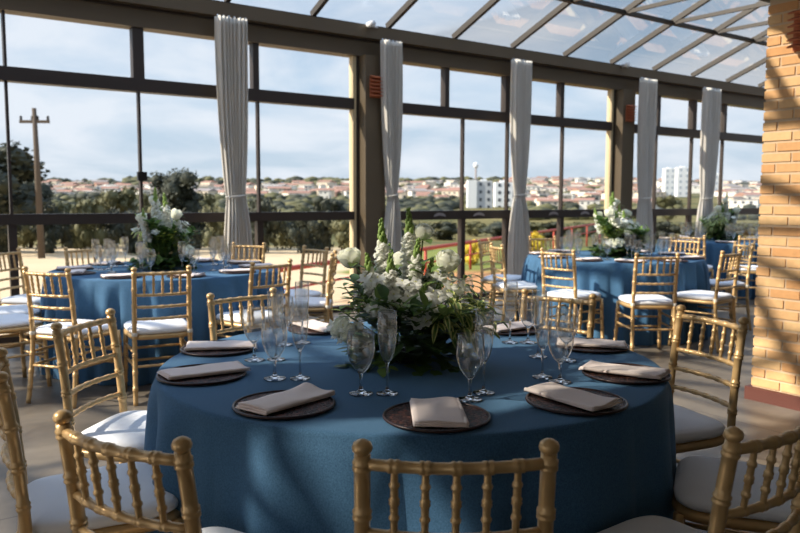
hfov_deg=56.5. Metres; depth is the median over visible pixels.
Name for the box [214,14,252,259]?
curtain
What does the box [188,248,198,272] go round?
water goblet
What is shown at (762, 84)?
rafter
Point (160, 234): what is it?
flower arrangement
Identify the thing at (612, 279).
tablecloth
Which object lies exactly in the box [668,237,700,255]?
chair
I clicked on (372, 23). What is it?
floodlight
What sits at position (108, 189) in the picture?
house
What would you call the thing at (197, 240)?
bush
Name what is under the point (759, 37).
rafter
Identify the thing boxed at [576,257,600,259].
napkin
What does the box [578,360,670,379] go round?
napkin
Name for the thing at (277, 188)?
house
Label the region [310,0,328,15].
rafter
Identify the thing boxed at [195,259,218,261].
charger plate
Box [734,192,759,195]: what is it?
house
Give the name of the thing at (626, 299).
cushion
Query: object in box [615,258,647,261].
napkin
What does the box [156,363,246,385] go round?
charger plate
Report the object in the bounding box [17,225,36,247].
bush
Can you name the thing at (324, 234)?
bush
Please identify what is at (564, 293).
cushion
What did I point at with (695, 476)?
cushion
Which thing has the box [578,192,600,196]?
house
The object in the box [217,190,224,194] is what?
house
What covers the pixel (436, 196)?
house
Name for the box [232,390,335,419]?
charger plate
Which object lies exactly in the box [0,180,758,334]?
ground
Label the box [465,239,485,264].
bush
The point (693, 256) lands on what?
napkin
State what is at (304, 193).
house
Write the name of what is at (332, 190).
house
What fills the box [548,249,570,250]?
napkin
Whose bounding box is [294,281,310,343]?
champagne flute
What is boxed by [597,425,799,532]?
chair
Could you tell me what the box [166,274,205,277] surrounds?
charger plate
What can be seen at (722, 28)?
rafter
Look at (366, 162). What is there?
column
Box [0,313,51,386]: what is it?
chair
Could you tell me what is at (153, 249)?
water goblet
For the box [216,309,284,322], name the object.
cushion
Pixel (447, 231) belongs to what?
bush
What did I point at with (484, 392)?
champagne flute
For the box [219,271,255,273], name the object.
charger plate
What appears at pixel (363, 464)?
chair
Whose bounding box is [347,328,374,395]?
water goblet
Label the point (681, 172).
apartment block
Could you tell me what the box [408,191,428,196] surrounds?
house
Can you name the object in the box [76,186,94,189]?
house
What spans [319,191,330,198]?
house
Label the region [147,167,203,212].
tree
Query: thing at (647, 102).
curtain
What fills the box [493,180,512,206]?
apartment block
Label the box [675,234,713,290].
chair
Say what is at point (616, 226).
flower arrangement
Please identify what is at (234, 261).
napkin
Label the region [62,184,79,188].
house
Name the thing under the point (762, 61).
rafter
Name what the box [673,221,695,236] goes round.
bush
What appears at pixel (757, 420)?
floor
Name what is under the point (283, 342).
water goblet
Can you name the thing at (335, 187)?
house
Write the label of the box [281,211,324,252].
bush
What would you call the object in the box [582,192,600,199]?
house
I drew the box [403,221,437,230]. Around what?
bush
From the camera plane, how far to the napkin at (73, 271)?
5.79 m
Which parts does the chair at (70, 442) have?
post, rail, crest rail, rail, post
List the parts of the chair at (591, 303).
post, crest rail, rail, post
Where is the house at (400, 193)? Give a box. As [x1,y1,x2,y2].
[385,190,403,198]
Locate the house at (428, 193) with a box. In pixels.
[416,192,429,195]
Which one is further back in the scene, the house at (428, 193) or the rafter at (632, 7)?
the house at (428, 193)
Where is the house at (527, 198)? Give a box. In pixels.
[526,197,550,201]
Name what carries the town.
on the ground
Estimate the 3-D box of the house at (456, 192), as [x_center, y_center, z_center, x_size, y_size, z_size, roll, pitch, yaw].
[16.361,-21.658,229.994,5.971,4.788,4.844,3,6,27]
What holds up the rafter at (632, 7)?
attached to the glass
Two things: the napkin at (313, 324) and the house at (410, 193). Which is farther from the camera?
the house at (410, 193)
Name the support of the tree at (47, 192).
on the ground
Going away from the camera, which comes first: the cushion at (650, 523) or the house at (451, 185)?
the cushion at (650, 523)
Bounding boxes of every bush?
[0,225,25,252]
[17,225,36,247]
[30,201,62,253]
[55,211,78,248]
[70,201,109,251]
[92,206,122,248]
[110,208,148,253]
[135,202,151,212]
[166,222,196,252]
[182,202,209,249]
[198,205,225,252]
[248,196,284,253]
[269,221,297,249]
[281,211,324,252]
[312,196,336,250]
[329,220,349,250]
[401,221,405,236]
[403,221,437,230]
[431,221,457,239]
[465,221,485,235]
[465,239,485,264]
[479,221,501,240]
[529,222,543,231]
[531,230,545,249]
[542,221,574,237]
[568,221,592,236]
[581,225,603,237]
[656,221,682,239]
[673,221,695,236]
[691,224,739,237]
[733,222,759,236]
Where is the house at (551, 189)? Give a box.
[549,188,567,192]
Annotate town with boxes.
[22,176,760,219]
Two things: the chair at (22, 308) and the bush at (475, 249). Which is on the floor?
the chair at (22, 308)
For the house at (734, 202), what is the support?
on the ground
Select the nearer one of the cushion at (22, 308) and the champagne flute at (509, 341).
the champagne flute at (509, 341)
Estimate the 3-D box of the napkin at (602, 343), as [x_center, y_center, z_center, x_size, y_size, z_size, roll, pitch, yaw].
[0.770,0.303,2.994,0.282,0.020,0.134,2,5,16]
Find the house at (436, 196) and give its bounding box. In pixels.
[434,195,449,197]
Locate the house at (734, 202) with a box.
[731,199,759,207]
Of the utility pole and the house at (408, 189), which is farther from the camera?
the house at (408, 189)
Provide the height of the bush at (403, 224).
1.316 m
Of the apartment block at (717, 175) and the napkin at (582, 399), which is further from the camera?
the apartment block at (717, 175)
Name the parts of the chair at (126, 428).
post, crest rail, rail, rail, rail, seat frame, post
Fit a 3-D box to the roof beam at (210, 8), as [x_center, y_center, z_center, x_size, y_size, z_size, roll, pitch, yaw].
[-0.272,-2.771,8.971,28.000,0.140,0.320,-3,6,-35]
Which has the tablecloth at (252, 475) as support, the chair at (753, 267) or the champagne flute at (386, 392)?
the champagne flute at (386, 392)
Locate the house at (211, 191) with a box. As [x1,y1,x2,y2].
[194,189,217,195]
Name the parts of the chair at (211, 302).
post, crest rail, rail, post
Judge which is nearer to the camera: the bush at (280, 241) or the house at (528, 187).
the bush at (280, 241)
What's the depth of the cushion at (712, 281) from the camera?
7.75 m
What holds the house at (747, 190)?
on the ground
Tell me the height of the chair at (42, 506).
0.916 m
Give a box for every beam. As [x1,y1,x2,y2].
[0,0,765,110]
[99,0,765,96]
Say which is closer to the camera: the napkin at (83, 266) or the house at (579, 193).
the napkin at (83, 266)
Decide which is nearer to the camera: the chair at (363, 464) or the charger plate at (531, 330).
the chair at (363, 464)
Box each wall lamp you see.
[369,75,382,97]
[625,105,636,121]
[786,9,799,51]
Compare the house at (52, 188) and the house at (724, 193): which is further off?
the house at (52, 188)
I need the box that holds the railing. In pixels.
[277,223,600,289]
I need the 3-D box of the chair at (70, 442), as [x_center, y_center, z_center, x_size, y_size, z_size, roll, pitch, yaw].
[-0.453,0.749,1.704,0.442,0.916,0.503,3,6,30]
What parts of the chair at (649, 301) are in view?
leg, post, seat frame, rail, rail, rail, crest rail, leg, post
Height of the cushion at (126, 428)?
0.055 m
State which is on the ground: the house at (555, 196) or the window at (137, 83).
the house at (555, 196)
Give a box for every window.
[0,10,354,343]
[400,68,611,299]
[632,95,763,251]
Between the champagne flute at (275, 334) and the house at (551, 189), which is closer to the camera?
the champagne flute at (275, 334)
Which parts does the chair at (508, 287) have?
post, post, seat frame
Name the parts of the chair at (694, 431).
post, seat frame, rail, rail, rail, crest rail, post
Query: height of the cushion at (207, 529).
0.055 m
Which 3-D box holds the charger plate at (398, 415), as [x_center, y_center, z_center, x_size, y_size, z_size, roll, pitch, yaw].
[0.099,0.404,2.020,0.293,0.010,0.293,-3,6,-35]
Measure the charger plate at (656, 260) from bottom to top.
0.010 m
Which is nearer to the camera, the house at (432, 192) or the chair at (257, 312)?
the chair at (257, 312)
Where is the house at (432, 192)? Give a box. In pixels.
[416,190,434,195]
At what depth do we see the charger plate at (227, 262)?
6.70 m
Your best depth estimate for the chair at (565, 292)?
6.81 m
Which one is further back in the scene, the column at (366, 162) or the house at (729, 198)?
the house at (729, 198)
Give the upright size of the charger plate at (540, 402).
0.010 m
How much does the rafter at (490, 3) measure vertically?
1.004 m
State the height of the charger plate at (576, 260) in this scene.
0.010 m
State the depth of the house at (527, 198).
156.98 m
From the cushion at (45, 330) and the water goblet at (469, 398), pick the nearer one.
the water goblet at (469, 398)
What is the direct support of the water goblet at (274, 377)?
on the tablecloth at (252, 475)
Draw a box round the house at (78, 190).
[77,189,93,191]
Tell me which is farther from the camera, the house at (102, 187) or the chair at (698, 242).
the house at (102, 187)
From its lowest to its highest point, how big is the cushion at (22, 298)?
0.055 m
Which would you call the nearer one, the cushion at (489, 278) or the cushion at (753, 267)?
the cushion at (489, 278)
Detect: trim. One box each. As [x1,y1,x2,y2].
[81,0,763,98]
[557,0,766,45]
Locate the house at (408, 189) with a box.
[407,188,426,190]
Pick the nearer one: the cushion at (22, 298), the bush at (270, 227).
the cushion at (22, 298)
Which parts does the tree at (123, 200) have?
crown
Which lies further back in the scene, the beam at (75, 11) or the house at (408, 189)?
the house at (408, 189)
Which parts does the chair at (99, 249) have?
post, crest rail, post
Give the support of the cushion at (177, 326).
on the chair at (163, 327)
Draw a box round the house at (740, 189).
[729,188,747,190]
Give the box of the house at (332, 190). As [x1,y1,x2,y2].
[317,188,334,197]
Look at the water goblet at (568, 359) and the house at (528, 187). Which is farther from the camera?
the house at (528, 187)
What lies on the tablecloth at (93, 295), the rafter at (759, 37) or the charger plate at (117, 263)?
the charger plate at (117, 263)
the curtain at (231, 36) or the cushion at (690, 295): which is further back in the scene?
the curtain at (231, 36)
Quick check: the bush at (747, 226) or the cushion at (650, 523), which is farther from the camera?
the bush at (747, 226)
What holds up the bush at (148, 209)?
on the ground
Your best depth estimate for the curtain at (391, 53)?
8.86 m
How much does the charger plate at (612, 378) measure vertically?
0.010 m
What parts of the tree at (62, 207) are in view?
crown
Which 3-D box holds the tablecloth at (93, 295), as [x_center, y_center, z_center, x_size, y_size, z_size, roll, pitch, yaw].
[-1.964,0.394,6.339,2.006,0.761,2.001,4,6,36]
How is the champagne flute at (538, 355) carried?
on the tablecloth at (252, 475)
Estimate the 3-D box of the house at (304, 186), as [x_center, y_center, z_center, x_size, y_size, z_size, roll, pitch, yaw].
[-46.297,-38.148,375.163,5.190,5.456,6.555,-1,5,-14]
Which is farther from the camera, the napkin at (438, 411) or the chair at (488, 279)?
the chair at (488, 279)
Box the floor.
[0,297,799,532]
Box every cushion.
[0,293,40,303]
[0,304,40,314]
[0,313,42,328]
[27,462,177,532]
[35,319,116,335]
[81,410,146,449]
[124,318,186,334]
[202,527,243,532]
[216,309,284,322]
[280,297,330,307]
[284,289,321,297]
[484,274,521,281]
[495,281,536,289]
[547,289,600,298]
[597,515,703,532]
[618,294,672,304]
[672,456,791,532]
[674,404,724,443]
[677,290,731,300]
[710,279,745,286]
[733,265,757,270]
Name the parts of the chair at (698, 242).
crest rail, post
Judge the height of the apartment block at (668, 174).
17.678 m
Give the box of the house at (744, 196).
[743,195,760,198]
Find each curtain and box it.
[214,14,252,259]
[380,38,402,252]
[508,58,531,295]
[636,77,657,251]
[695,86,721,236]
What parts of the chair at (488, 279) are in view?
post, post, seat frame, leg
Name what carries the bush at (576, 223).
on the ground
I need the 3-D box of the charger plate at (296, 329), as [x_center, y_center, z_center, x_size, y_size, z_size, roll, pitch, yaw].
[-0.361,0.280,3.369,0.293,0.010,0.293,1,5,6]
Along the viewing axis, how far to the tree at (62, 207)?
35.68 m
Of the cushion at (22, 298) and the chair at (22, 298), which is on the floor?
the chair at (22, 298)
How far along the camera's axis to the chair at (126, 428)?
2.80 m
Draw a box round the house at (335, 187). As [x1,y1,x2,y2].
[334,186,348,188]
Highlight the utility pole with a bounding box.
[19,108,49,258]
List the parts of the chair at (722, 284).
seat frame, post, crest rail, post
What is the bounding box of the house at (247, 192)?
[246,191,268,194]
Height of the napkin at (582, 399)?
0.022 m
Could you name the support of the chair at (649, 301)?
on the floor
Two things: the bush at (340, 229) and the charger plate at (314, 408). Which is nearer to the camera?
the charger plate at (314, 408)
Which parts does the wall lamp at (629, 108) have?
plate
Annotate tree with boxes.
[0,140,51,228]
[20,180,55,247]
[50,200,74,243]
[71,196,99,229]
[92,186,138,244]
[134,192,160,209]
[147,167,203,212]
[198,193,217,209]
[290,205,311,211]
[330,199,347,210]
[656,194,685,221]
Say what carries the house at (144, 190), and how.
on the ground
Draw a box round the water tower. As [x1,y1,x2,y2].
[473,162,478,179]
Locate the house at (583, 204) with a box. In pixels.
[579,200,599,208]
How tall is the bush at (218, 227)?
1.843 m
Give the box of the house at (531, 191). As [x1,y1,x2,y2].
[530,190,550,193]
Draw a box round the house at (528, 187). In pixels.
[527,186,540,189]
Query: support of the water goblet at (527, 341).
on the tablecloth at (252, 475)
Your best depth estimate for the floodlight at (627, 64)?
11.19 m
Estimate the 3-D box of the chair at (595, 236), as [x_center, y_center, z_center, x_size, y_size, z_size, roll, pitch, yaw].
[2.547,0.092,9.038,0.442,0.916,0.504,1,5,14]
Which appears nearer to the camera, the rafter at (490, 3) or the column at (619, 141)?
the rafter at (490, 3)
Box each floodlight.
[366,20,377,28]
[621,62,629,67]
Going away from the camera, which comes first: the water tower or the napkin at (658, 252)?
the napkin at (658, 252)
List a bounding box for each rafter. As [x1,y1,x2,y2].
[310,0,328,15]
[385,0,417,27]
[452,0,499,38]
[510,0,580,47]
[563,0,685,55]
[610,0,769,63]
[652,1,767,70]
[691,29,768,76]
[725,57,767,81]
[758,80,766,86]
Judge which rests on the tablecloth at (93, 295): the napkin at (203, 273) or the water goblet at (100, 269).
the water goblet at (100, 269)
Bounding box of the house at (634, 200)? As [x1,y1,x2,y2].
[632,198,637,202]
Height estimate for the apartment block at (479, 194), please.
12.362 m
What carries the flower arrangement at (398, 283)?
on the tablecloth at (252, 475)
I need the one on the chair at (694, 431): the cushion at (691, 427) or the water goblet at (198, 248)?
the cushion at (691, 427)
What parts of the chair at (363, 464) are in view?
post, rail, crest rail, post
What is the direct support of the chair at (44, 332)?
on the floor
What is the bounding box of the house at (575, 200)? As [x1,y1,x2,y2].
[573,198,595,202]
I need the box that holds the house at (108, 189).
[105,188,120,191]
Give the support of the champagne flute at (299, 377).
on the tablecloth at (252, 475)
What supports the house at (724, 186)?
on the ground
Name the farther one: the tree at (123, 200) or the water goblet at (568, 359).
the tree at (123, 200)
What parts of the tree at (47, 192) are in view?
crown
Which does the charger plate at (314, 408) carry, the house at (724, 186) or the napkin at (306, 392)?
the napkin at (306, 392)
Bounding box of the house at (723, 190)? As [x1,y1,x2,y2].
[714,189,739,196]
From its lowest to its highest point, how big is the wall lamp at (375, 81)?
0.253 m
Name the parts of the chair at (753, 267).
post, seat frame, crest rail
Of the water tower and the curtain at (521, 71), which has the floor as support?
the curtain at (521, 71)
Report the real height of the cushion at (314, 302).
0.055 m
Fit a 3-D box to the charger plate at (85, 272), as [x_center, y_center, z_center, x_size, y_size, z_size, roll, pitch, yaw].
[-2.532,0.052,5.817,0.293,0.010,0.293,-2,6,-27]
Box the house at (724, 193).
[723,192,739,195]
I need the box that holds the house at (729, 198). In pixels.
[722,197,745,207]
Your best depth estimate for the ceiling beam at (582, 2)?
10.19 m
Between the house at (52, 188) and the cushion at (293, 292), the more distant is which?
the house at (52, 188)
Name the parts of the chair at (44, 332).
post, crest rail, rail, rail, rail, post, seat frame, leg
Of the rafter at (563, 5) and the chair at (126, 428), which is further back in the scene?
the rafter at (563, 5)
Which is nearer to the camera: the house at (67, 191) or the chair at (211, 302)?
the chair at (211, 302)
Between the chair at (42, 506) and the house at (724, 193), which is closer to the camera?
the chair at (42, 506)
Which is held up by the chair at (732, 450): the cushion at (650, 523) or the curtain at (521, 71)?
the cushion at (650, 523)
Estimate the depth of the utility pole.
23.78 m
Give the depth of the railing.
19.89 m
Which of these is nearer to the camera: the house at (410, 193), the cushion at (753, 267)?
the cushion at (753, 267)
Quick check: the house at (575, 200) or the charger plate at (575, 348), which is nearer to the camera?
the charger plate at (575, 348)
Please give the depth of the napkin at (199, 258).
7.01 m
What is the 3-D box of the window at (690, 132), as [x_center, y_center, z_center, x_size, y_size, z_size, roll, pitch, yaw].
[5.289,-1.329,13.020,4.305,3.040,0.120,-3,6,-35]
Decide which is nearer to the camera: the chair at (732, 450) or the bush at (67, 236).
the chair at (732, 450)
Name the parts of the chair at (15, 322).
seat frame, leg, leg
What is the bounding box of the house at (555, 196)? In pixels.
[553,195,571,198]
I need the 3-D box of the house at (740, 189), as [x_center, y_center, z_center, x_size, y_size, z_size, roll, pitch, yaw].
[150.822,-32.772,332.146,7.229,4.682,5.508,2,5,19]
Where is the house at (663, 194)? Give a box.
[656,192,665,197]
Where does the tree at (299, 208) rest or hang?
on the ground
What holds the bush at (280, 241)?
on the ground
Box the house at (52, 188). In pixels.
[52,188,70,189]
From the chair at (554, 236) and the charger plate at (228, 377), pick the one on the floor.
the chair at (554, 236)
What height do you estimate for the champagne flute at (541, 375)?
0.253 m
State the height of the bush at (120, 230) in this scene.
1.929 m
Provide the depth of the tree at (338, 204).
53.40 m
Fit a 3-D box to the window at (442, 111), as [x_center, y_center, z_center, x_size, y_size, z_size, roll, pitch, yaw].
[1.472,-1.101,10.383,4.285,3.040,0.128,-3,6,-35]
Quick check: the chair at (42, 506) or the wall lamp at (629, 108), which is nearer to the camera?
the chair at (42, 506)
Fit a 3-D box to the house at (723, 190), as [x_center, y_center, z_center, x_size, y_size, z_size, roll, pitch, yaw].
[137.897,-30.088,312.873,9.587,4.688,6.961,-3,6,-27]
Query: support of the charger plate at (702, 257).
on the tablecloth at (612, 279)
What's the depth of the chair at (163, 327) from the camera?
4.95 m
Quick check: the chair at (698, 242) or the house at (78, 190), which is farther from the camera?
the house at (78, 190)
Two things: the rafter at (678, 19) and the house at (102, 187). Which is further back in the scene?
the house at (102, 187)
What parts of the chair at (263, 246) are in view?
post, crest rail, rail, post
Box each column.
[349,54,384,311]
[604,89,635,244]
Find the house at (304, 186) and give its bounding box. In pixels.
[303,185,313,187]
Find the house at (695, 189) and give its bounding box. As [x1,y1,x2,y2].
[692,186,699,192]
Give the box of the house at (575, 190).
[571,188,594,193]
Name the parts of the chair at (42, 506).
crest rail, rail, rail, rail, post, post, seat frame, leg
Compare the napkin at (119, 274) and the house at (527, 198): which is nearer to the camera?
the napkin at (119, 274)
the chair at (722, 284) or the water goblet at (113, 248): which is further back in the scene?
the chair at (722, 284)
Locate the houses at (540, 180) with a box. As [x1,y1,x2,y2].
[41,176,761,189]
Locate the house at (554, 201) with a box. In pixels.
[536,198,558,207]
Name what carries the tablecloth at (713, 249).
on the banquet table
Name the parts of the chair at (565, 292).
post, crest rail, rail, rail, rail, post, leg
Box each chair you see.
[0,247,40,337]
[0,304,41,368]
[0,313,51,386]
[0,347,183,532]
[22,266,125,408]
[51,308,146,463]
[52,409,243,532]
[63,245,102,265]
[123,265,192,405]
[206,287,279,340]
[216,259,292,337]
[231,242,265,262]
[279,250,337,327]
[284,245,328,323]
[352,438,559,532]
[477,238,521,321]
[489,242,536,321]
[519,288,596,337]
[528,235,556,251]
[540,248,604,338]
[594,235,605,244]
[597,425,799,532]
[613,252,679,358]
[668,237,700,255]
[668,249,742,352]
[668,305,748,530]
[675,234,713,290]
[710,241,754,329]
[725,235,757,305]
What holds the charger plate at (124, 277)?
on the tablecloth at (93, 295)
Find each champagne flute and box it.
[267,290,284,360]
[290,301,309,380]
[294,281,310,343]
[376,310,397,395]
[473,310,494,395]
[502,281,517,343]
[529,289,546,358]
[532,301,552,378]
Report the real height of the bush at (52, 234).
2.218 m
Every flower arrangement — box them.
[126,187,202,271]
[324,207,511,376]
[586,192,651,258]
[698,193,742,240]
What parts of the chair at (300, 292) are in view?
post, rail, rail, rail, crest rail, post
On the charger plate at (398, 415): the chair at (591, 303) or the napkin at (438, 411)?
the napkin at (438, 411)
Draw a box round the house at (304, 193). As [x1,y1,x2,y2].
[282,190,310,195]
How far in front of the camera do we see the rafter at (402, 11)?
8.72 m
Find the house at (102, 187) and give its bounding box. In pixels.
[101,186,118,191]
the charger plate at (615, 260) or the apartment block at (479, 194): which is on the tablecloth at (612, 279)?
the charger plate at (615, 260)
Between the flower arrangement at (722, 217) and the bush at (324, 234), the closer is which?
the flower arrangement at (722, 217)
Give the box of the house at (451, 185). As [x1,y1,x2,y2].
[450,184,459,186]
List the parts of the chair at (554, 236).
post, crest rail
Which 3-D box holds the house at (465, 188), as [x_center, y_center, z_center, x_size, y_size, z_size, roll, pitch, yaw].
[20.017,-24.981,258.266,6.261,5.020,5.079,1,5,14]
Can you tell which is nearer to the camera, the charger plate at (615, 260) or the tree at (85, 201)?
the charger plate at (615, 260)
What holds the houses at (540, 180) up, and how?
on the ground
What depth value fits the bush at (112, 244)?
29.39 m
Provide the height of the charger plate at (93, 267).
0.010 m
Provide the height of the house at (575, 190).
4.814 m
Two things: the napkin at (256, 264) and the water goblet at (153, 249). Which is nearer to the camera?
the water goblet at (153, 249)
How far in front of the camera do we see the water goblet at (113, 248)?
5.88 m
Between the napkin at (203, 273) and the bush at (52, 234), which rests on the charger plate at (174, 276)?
the napkin at (203, 273)
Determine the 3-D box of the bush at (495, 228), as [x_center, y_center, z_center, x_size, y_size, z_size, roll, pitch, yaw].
[5.639,-1.935,42.068,1.972,1.316,2.811,-1,5,-14]
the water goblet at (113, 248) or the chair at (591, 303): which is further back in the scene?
the water goblet at (113, 248)
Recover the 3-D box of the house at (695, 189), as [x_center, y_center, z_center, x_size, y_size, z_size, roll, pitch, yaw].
[147.304,-37.718,372.876,6.873,5.355,6.157,1,5,14]
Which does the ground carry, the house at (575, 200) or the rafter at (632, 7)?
the house at (575, 200)
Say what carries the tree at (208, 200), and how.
on the ground
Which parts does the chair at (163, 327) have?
leg, post, seat frame, crest rail, rail, rail, rail, leg, post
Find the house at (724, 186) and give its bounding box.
[723,185,742,188]
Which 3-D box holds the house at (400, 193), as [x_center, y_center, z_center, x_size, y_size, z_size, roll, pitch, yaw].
[-1.756,-19.215,209.255,5.467,4.384,4.436,1,5,5]
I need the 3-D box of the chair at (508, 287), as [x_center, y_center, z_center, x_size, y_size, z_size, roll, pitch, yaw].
[1.189,0.215,7.640,0.504,0.916,0.442,-1,5,-11]
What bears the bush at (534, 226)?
on the ground
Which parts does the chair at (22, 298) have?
crest rail, rail, rail, rail, seat frame, post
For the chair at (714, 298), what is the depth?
6.74 m
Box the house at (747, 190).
[743,189,757,191]
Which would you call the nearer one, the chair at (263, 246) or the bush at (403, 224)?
the chair at (263, 246)
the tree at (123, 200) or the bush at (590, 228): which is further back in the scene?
the bush at (590, 228)
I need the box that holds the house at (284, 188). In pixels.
[283,187,291,190]
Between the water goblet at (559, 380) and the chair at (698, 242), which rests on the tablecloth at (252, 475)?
the water goblet at (559, 380)
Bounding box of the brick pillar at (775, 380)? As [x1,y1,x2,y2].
[744,0,799,410]
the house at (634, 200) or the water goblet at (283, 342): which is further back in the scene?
the house at (634, 200)
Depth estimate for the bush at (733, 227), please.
41.25 m
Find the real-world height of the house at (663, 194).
4.019 m
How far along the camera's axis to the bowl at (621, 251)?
7.71 m
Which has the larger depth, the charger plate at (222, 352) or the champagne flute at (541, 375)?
the charger plate at (222, 352)
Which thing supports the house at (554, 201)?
on the ground
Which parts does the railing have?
post, post, post, post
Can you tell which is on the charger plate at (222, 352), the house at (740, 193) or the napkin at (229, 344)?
the napkin at (229, 344)
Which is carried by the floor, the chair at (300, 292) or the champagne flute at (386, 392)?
the chair at (300, 292)
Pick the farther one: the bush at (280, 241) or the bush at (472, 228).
the bush at (472, 228)
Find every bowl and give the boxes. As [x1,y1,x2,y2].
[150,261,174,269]
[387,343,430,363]
[606,250,624,256]
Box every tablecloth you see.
[37,260,284,385]
[144,321,675,532]
[517,250,711,345]
[655,237,758,299]
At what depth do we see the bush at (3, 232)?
27.04 m
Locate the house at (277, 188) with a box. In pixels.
[267,187,282,190]
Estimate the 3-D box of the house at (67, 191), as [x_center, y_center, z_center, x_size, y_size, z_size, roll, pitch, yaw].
[-119.590,-25.257,266.028,5.111,4.344,5.111,-1,5,-11]
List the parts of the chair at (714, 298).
leg, seat frame, post, rail, rail, rail, crest rail, post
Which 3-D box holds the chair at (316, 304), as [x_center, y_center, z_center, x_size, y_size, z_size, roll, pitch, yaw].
[-0.775,0.326,6.351,0.504,0.916,0.442,0,5,-1]
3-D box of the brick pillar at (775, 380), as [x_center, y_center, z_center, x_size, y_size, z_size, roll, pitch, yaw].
[2.732,-0.419,4.978,0.580,2.665,0.445,-3,6,-35]
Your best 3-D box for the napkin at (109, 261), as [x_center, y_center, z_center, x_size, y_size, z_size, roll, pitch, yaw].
[-2.618,-0.039,6.653,0.134,0.020,0.282,1,5,6]
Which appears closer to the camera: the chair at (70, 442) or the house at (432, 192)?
the chair at (70, 442)
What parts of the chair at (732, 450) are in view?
post, rail, crest rail, rail, post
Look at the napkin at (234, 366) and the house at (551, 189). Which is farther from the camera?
the house at (551, 189)
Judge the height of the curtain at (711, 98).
3.207 m
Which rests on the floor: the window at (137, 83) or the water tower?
the window at (137, 83)
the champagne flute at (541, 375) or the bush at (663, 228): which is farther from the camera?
the bush at (663, 228)
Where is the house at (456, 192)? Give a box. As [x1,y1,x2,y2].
[441,189,459,196]
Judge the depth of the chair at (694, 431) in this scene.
2.90 m
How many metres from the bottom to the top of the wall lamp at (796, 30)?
0.253 m
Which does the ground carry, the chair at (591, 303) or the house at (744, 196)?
the house at (744, 196)
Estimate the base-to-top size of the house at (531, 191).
4.273 m
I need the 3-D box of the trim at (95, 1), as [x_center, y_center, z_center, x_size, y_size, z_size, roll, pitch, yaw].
[-0.277,-2.772,8.980,28.000,0.180,0.260,-3,6,-35]
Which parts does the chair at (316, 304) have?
seat frame, post, post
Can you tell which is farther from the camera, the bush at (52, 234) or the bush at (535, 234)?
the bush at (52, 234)
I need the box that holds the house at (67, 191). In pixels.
[56,190,73,193]
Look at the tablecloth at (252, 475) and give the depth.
2.03 m
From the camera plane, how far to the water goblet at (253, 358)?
2.72 m
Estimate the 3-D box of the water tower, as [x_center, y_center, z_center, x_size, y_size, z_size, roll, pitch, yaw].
[36.367,-41.891,357.668,2.600,16.186,2.535,0,5,0]
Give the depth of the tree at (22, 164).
24.51 m
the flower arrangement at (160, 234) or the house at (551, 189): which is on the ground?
the house at (551, 189)
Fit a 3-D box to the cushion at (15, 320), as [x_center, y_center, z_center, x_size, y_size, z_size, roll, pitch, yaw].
[-2.826,0.387,5.321,0.421,0.055,0.422,5,7,40]
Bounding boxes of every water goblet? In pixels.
[95,246,105,270]
[105,248,115,273]
[144,249,155,271]
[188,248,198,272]
[242,306,265,361]
[261,319,286,380]
[273,296,293,345]
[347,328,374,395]
[456,332,484,402]
[518,294,538,343]
[547,320,573,384]
[555,306,578,361]
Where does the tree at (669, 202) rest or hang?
on the ground
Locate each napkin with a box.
[57,265,92,268]
[63,269,86,273]
[92,260,120,263]
[100,273,130,276]
[157,361,250,379]
[177,272,204,275]
[184,340,257,349]
[195,257,210,260]
[219,268,255,271]
[227,260,260,262]
[235,382,334,414]
[238,263,272,266]
[292,319,330,332]
[410,397,468,427]
[483,321,542,332]
[524,382,622,410]
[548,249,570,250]
[557,336,627,348]
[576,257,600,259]
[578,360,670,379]
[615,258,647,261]
[658,252,684,253]
[675,255,703,257]
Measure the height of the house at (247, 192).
3.962 m
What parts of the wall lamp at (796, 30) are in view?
plate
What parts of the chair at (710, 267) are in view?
crest rail, post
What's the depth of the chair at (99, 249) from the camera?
6.94 m
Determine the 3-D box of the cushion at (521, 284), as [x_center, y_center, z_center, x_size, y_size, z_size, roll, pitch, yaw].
[1.215,0.188,7.643,0.422,0.055,0.421,-1,5,-11]
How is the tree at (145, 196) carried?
on the ground
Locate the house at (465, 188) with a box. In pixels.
[448,187,466,192]
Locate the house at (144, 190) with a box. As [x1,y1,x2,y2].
[135,189,150,194]
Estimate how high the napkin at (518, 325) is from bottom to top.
0.017 m
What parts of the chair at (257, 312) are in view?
seat frame, post, rail, rail, crest rail, rail, post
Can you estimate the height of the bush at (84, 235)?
1.951 m
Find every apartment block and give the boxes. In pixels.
[466,179,492,207]
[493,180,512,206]
[662,167,674,195]
[674,166,688,196]
[714,174,723,190]
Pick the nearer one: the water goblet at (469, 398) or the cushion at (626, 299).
the water goblet at (469, 398)
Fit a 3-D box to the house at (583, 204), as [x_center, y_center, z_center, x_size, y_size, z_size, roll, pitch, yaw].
[36.928,-11.562,145.365,4.093,2.724,3.321,1,5,14]
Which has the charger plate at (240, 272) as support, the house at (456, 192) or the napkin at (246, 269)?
the napkin at (246, 269)
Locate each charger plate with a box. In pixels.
[56,267,93,270]
[57,271,95,274]
[89,262,123,265]
[100,276,141,278]
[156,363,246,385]
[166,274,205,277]
[180,340,252,356]
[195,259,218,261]
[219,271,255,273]
[227,262,258,264]
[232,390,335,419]
[288,322,330,334]
[382,401,490,432]
[480,323,540,335]
[525,387,628,415]
[555,337,629,352]
[576,260,602,261]
[581,363,671,384]
[615,260,646,262]
[656,260,687,261]
[680,257,704,259]
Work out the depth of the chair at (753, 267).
9.43 m
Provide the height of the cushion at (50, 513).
0.055 m

